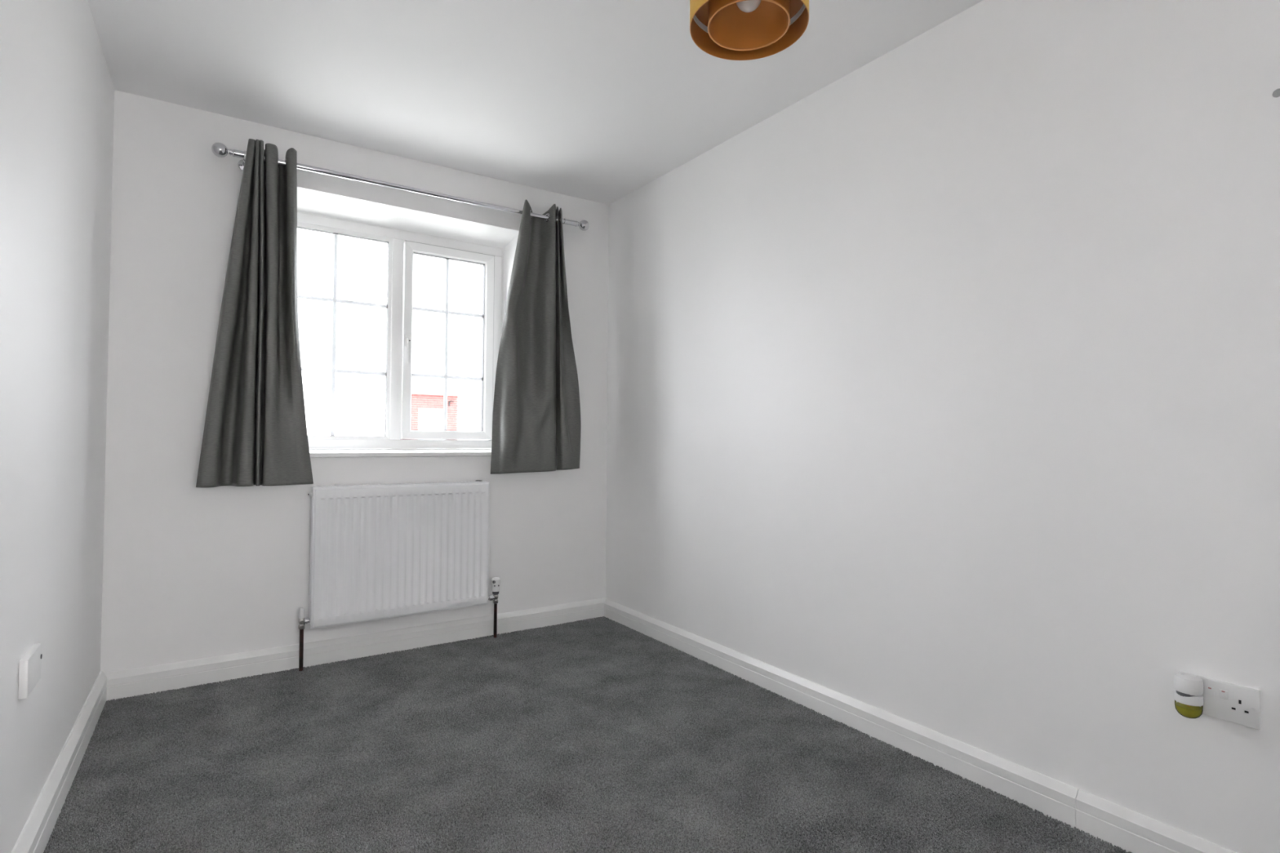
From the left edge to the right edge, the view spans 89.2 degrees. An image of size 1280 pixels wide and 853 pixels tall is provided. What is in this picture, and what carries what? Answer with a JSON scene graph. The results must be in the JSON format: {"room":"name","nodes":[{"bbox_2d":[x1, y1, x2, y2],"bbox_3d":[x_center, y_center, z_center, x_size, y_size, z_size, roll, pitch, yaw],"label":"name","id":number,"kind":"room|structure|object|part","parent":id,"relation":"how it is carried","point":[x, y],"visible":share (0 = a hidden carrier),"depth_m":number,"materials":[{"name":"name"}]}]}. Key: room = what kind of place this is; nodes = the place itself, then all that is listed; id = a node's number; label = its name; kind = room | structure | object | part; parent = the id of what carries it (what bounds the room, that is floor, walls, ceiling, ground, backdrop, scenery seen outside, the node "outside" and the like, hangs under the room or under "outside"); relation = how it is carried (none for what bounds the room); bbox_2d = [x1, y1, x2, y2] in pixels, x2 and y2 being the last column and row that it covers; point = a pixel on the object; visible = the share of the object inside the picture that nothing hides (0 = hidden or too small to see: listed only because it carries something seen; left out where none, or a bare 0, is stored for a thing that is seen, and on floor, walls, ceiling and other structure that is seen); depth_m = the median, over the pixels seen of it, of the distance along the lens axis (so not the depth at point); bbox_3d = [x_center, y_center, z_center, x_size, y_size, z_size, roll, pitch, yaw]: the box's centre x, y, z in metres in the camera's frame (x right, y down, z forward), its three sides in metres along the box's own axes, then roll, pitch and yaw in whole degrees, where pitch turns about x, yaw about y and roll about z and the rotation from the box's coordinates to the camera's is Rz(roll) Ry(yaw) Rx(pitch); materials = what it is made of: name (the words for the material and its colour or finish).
{"room":"empty bedroom","nodes":[
{"label":"empty bedroom","id":0,"kind":"room"},
{"bbox_2d":[0,0,114,852],"bbox_3d":[-0.973,-0.154,0.705,0.150,2.400,4.255,1,-1,-33],"label":"wall","id":1,"kind":"structure","parent":0,"point":[57,89],"depth_m":1.65,"materials":[{"name":"white paint"}]},
{"bbox_2d":[17,643,42,699],"bbox_3d":[-1.411,0.564,1.503,0.018,0.086,0.146,1,-1,-34],"label":"blank plate","id":2,"kind":"object","parent":1,"relation":"attached to","point":[29,666],"visible":1,"depth_m":1.47,"materials":[{"name":"white plastic"}]},
{"bbox_2d":[11,671,106,852],"bbox_3d":[-0.910,0.978,0.730,0.022,0.121,4.253,1,-1,-33],"label":"baseboard","id":3,"kind":"structure","parent":1,"relation":"attached to","point":[34,837],"depth_m":1.79,"materials":[{"name":"white wood"}]},
{"bbox_2d":[100,89,608,673],"bbox_3d":[-1.234,-0.113,3.310,2.570,2.421,0.360,1,-1,-34],"label":"wall","id":4,"kind":"structure","parent":0,"point":[190,572],"depth_m":2.75,"materials":[{"name":"white paint"}]},
{"bbox_2d":[104,597,606,701],"bbox_3d":[-1.136,1.030,3.127,2.270,0.110,0.022,1,-1,-34],"label":"baseboard","id":5,"kind":"structure","parent":4,"relation":"attached to","point":[129,683],"depth_m":2.94,"materials":[{"name":"white wood"}]},
{"bbox_2d":[307,480,489,629],"bbox_3d":[-1.125,0.581,3.094,0.833,0.623,0.102,1,-1,-34],"label":"radiator","id":6,"kind":"object","parent":4,"relation":"attached to","point":[378,551],"visible":1,"depth_m":3.03,"materials":[{"name":"white metal"}]},
{"bbox_2d":[297,608,310,671],"bbox_3d":[-1.471,0.934,2.842,0.048,0.279,0.028,1,-1,-34],"label":"valve","id":7,"kind":"object","parent":6,"relation":"attached to","point":[303,620],"visible":0.99,"depth_m":2.83,"materials":[{"name":"silver metal"}]},
{"bbox_3d":[-1.449,0.570,2.863,0.006,0.607,0.052,1,-1,-34],"label":"panel","id":8,"kind":"part","parent":6,"relation":"part of","materials":[{"name":"white metal"}]},
{"bbox_2d":[312,480,488,488],"bbox_3d":[-1.115,0.276,3.094,0.796,0.008,0.050,1,-1,-34],"label":"grille","id":9,"kind":"object","parent":6,"relation":"attached to","point":[474,484],"depth_m":3.11,"materials":[{"name":"white metal"}]},
{"bbox_2d":[488,577,500,638],"bbox_3d":[-0.754,0.933,3.325,0.077,0.312,0.048,1,-1,-34],"label":"valve","id":10,"kind":"object","parent":6,"relation":"attached to","point":[495,581],"visible":1,"depth_m":3.32,"materials":[{"name":"silver metal"}]},
{"bbox_2d":[297,210,503,448],"bbox_3d":[-1.285,-0.450,3.376,1.197,1.170,0.123,1,-1,-34],"label":"window","id":11,"kind":"structure","parent":4,"relation":"in","point":[402,245],"depth_m":3.40,"materials":[{"name":"white plastic"}]},
{"bbox_3d":[-1.304,0.092,3.386,1.178,0.046,0.070,1,-1,-34],"label":"frame rail","id":12,"kind":"part","parent":11,"relation":"part of","materials":[{"name":"white plastic"}]},
{"bbox_3d":[-1.215,-0.447,3.394,0.024,0.059,0.010,1,-1,-34],"label":"handle","id":13,"kind":"part","parent":11,"relation":"part of","materials":[{"name":"white plastic"}]},
{"bbox_3d":[-1.204,-0.393,3.376,0.020,0.135,0.031,1,-1,-34],"label":"handle lever","id":14,"kind":"part","parent":11,"relation":"part of","materials":[{"name":"white plastic"}]},
{"bbox_3d":[-1.047,-0.450,3.549,0.488,1.038,0.061,1,-1,-34],"label":"casement sash","id":15,"kind":"part","parent":11,"relation":"part of","materials":[{"name":"white plastic"}]},
{"bbox_2d":[211,142,589,231],"bbox_3d":[-1.037,-1.126,3.170,1.764,0.080,0.120,1,-1,-34],"label":"pole","id":16,"kind":"object","parent":4,"relation":"attached to","point":[219,149],"visible":0.81,"depth_m":3.02,"materials":[{"name":"silver metal"}]},
{"bbox_2d":[195,138,313,487],"bbox_3d":[-1.606,-0.476,2.746,0.427,1.448,0.120,1,-1,-34],"label":"curtain","id":17,"kind":"object","parent":16,"relation":"hanging from","point":[255,433],"visible":1,"depth_m":2.72,"materials":[{"name":"grey fabric"}]},
{"bbox_2d":[490,199,581,474],"bbox_3d":[-0.531,-0.473,3.458,0.515,1.441,0.122,1,-2,-40],"label":"curtain","id":18,"kind":"object","parent":16,"relation":"hanging from","point":[536,423],"visible":1,"depth_m":3.44,"materials":[{"name":"grey fabric"}]},
{"bbox_2d":[309,448,491,457],"bbox_3d":[-1.222,0.130,3.264,1.217,0.033,0.324,1,-1,-34],"label":"trim","id":19,"kind":"structure","parent":4,"relation":"attached to","point":[486,451],"depth_m":3.18,"materials":[{"name":"white"}]},
{"bbox_2d":[87,0,982,204],"bbox_3d":[-0.056,-1.390,1.547,2.628,0.232,4.633,1,-1,-34],"label":"ceiling","id":20,"kind":"structure","parent":0,"point":[594,100],"depth_m":2.40,"materials":[{"name":"white paint"}]},
{"bbox_2d":[689,0,808,60],"bbox_3d":[0.251,-1.116,1.493,0.269,0.396,0.269,1,-1,-34],"label":"pendant lamp","id":21,"kind":"object","parent":20,"relation":"hanging from","point":[727,29],"visible":1,"depth_m":1.56,"materials":[{"name":"orange fabric"}]},
{"bbox_3d":[0.250,-0.999,1.491,0.060,0.085,0.060,1,-1,-34],"label":"bulb","id":22,"kind":"part","parent":21,"relation":"part of","materials":[{"name":"white glass"}]},
{"bbox_3d":[0.249,-0.920,1.489,0.188,0.004,0.188,1,-1,-34],"label":"rim trim","id":23,"kind":"part","parent":21,"relation":"part of","materials":[{"name":"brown"}]},
{"bbox_3d":[0.250,-0.992,1.491,0.185,0.144,0.185,1,-1,-34],"label":"lamp shade","id":24,"kind":"part","parent":21,"relation":"part of","materials":[{"name":"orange metal"}]},
{"bbox_2d":[43,616,1132,852],"bbox_3d":[-0.074,1.138,1.495,2.628,0.163,4.633,1,-1,-34],"label":"floor","id":25,"kind":"structure","parent":0,"point":[598,735],"depth_m":2.00,"materials":[{"name":"grey carpet"}]},
{"bbox_2d":[605,0,1279,852],"bbox_3d":[1.057,-0.121,2.072,0.151,2.420,4.253,1,-1,-34],"label":"wall","id":26,"kind":"structure","parent":0,"point":[943,384],"depth_m":1.93,"materials":[{"name":"white paint"}]},
{"bbox_2d":[604,599,1236,852],"bbox_3d":[0.978,1.025,2.001,0.022,0.105,4.253,1,-1,-34],"label":"baseboard","id":27,"kind":"structure","parent":26,"relation":"attached to","point":[1055,798],"depth_m":2.00,"materials":[{"name":"white wood"}]},
{"bbox_2d":[1177,671,1261,729],"bbox_3d":[1.332,0.630,1.496,0.014,0.086,0.146,1,-1,-34],"label":"power socket","id":28,"kind":"object","parent":26,"relation":"attached to","point":[1229,702],"visible":0.72,"depth_m":1.47,"materials":[{"name":"white plastic"}]},
{"bbox_2d":[1173,672,1203,719],"bbox_3d":[1.280,0.630,1.515,0.055,0.098,0.054,1,-1,-34],"label":"air freshener","id":29,"kind":"object","parent":28,"relation":"attached to","point":[1188,692],"visible":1,"depth_m":1.50,"materials":[{"name":"white plastic"}]},
{"bbox_2d":[1174,700,1203,719],"bbox_3d":[1.280,0.661,1.514,0.051,0.037,0.051,1,-1,-34],"label":"bottle","id":30,"kind":"object","parent":29,"relation":"on","point":[1187,708],"depth_m":1.50,"materials":[{"name":"yellow plastic"}]},
{"bbox_2d":[1205,685,1214,696],"bbox_3d":[1.321,0.613,1.504,0.003,0.019,0.015,1,-1,-34],"label":"rocker switch","id":31,"kind":"object","parent":28,"relation":"attached to","point":[1210,690],"depth_m":1.50,"materials":[{"name":"white plastic"}]},
{"bbox_2d":[1218,688,1227,699],"bbox_3d":[1.335,0.613,1.484,0.003,0.019,0.015,1,-1,-34],"label":"rocker switch","id":32,"kind":"object","parent":28,"relation":"attached to","point":[1223,693],"depth_m":1.48,"materials":[{"name":"white plastic"}]},
{"label":"outside","id":33,"kind":"structure","parent":0,"visible":0},
{"bbox_3d":[-34.556,4.665,51.177,120.000,0.200,116.387,1,-1,-34],"label":"ground","id":34,"kind":"structure","parent":33,"visible":0},
{"bbox_2d":[298,324,484,448],"bbox_3d":[-10.197,0.302,24.538,15.000,7.790,8.400,1,-1,-34],"label":"house","id":35,"kind":"structure","parent":34,"relation":"on","point":[359,400],"depth_m":21.98,"materials":[{"name":"white"}]}
]}

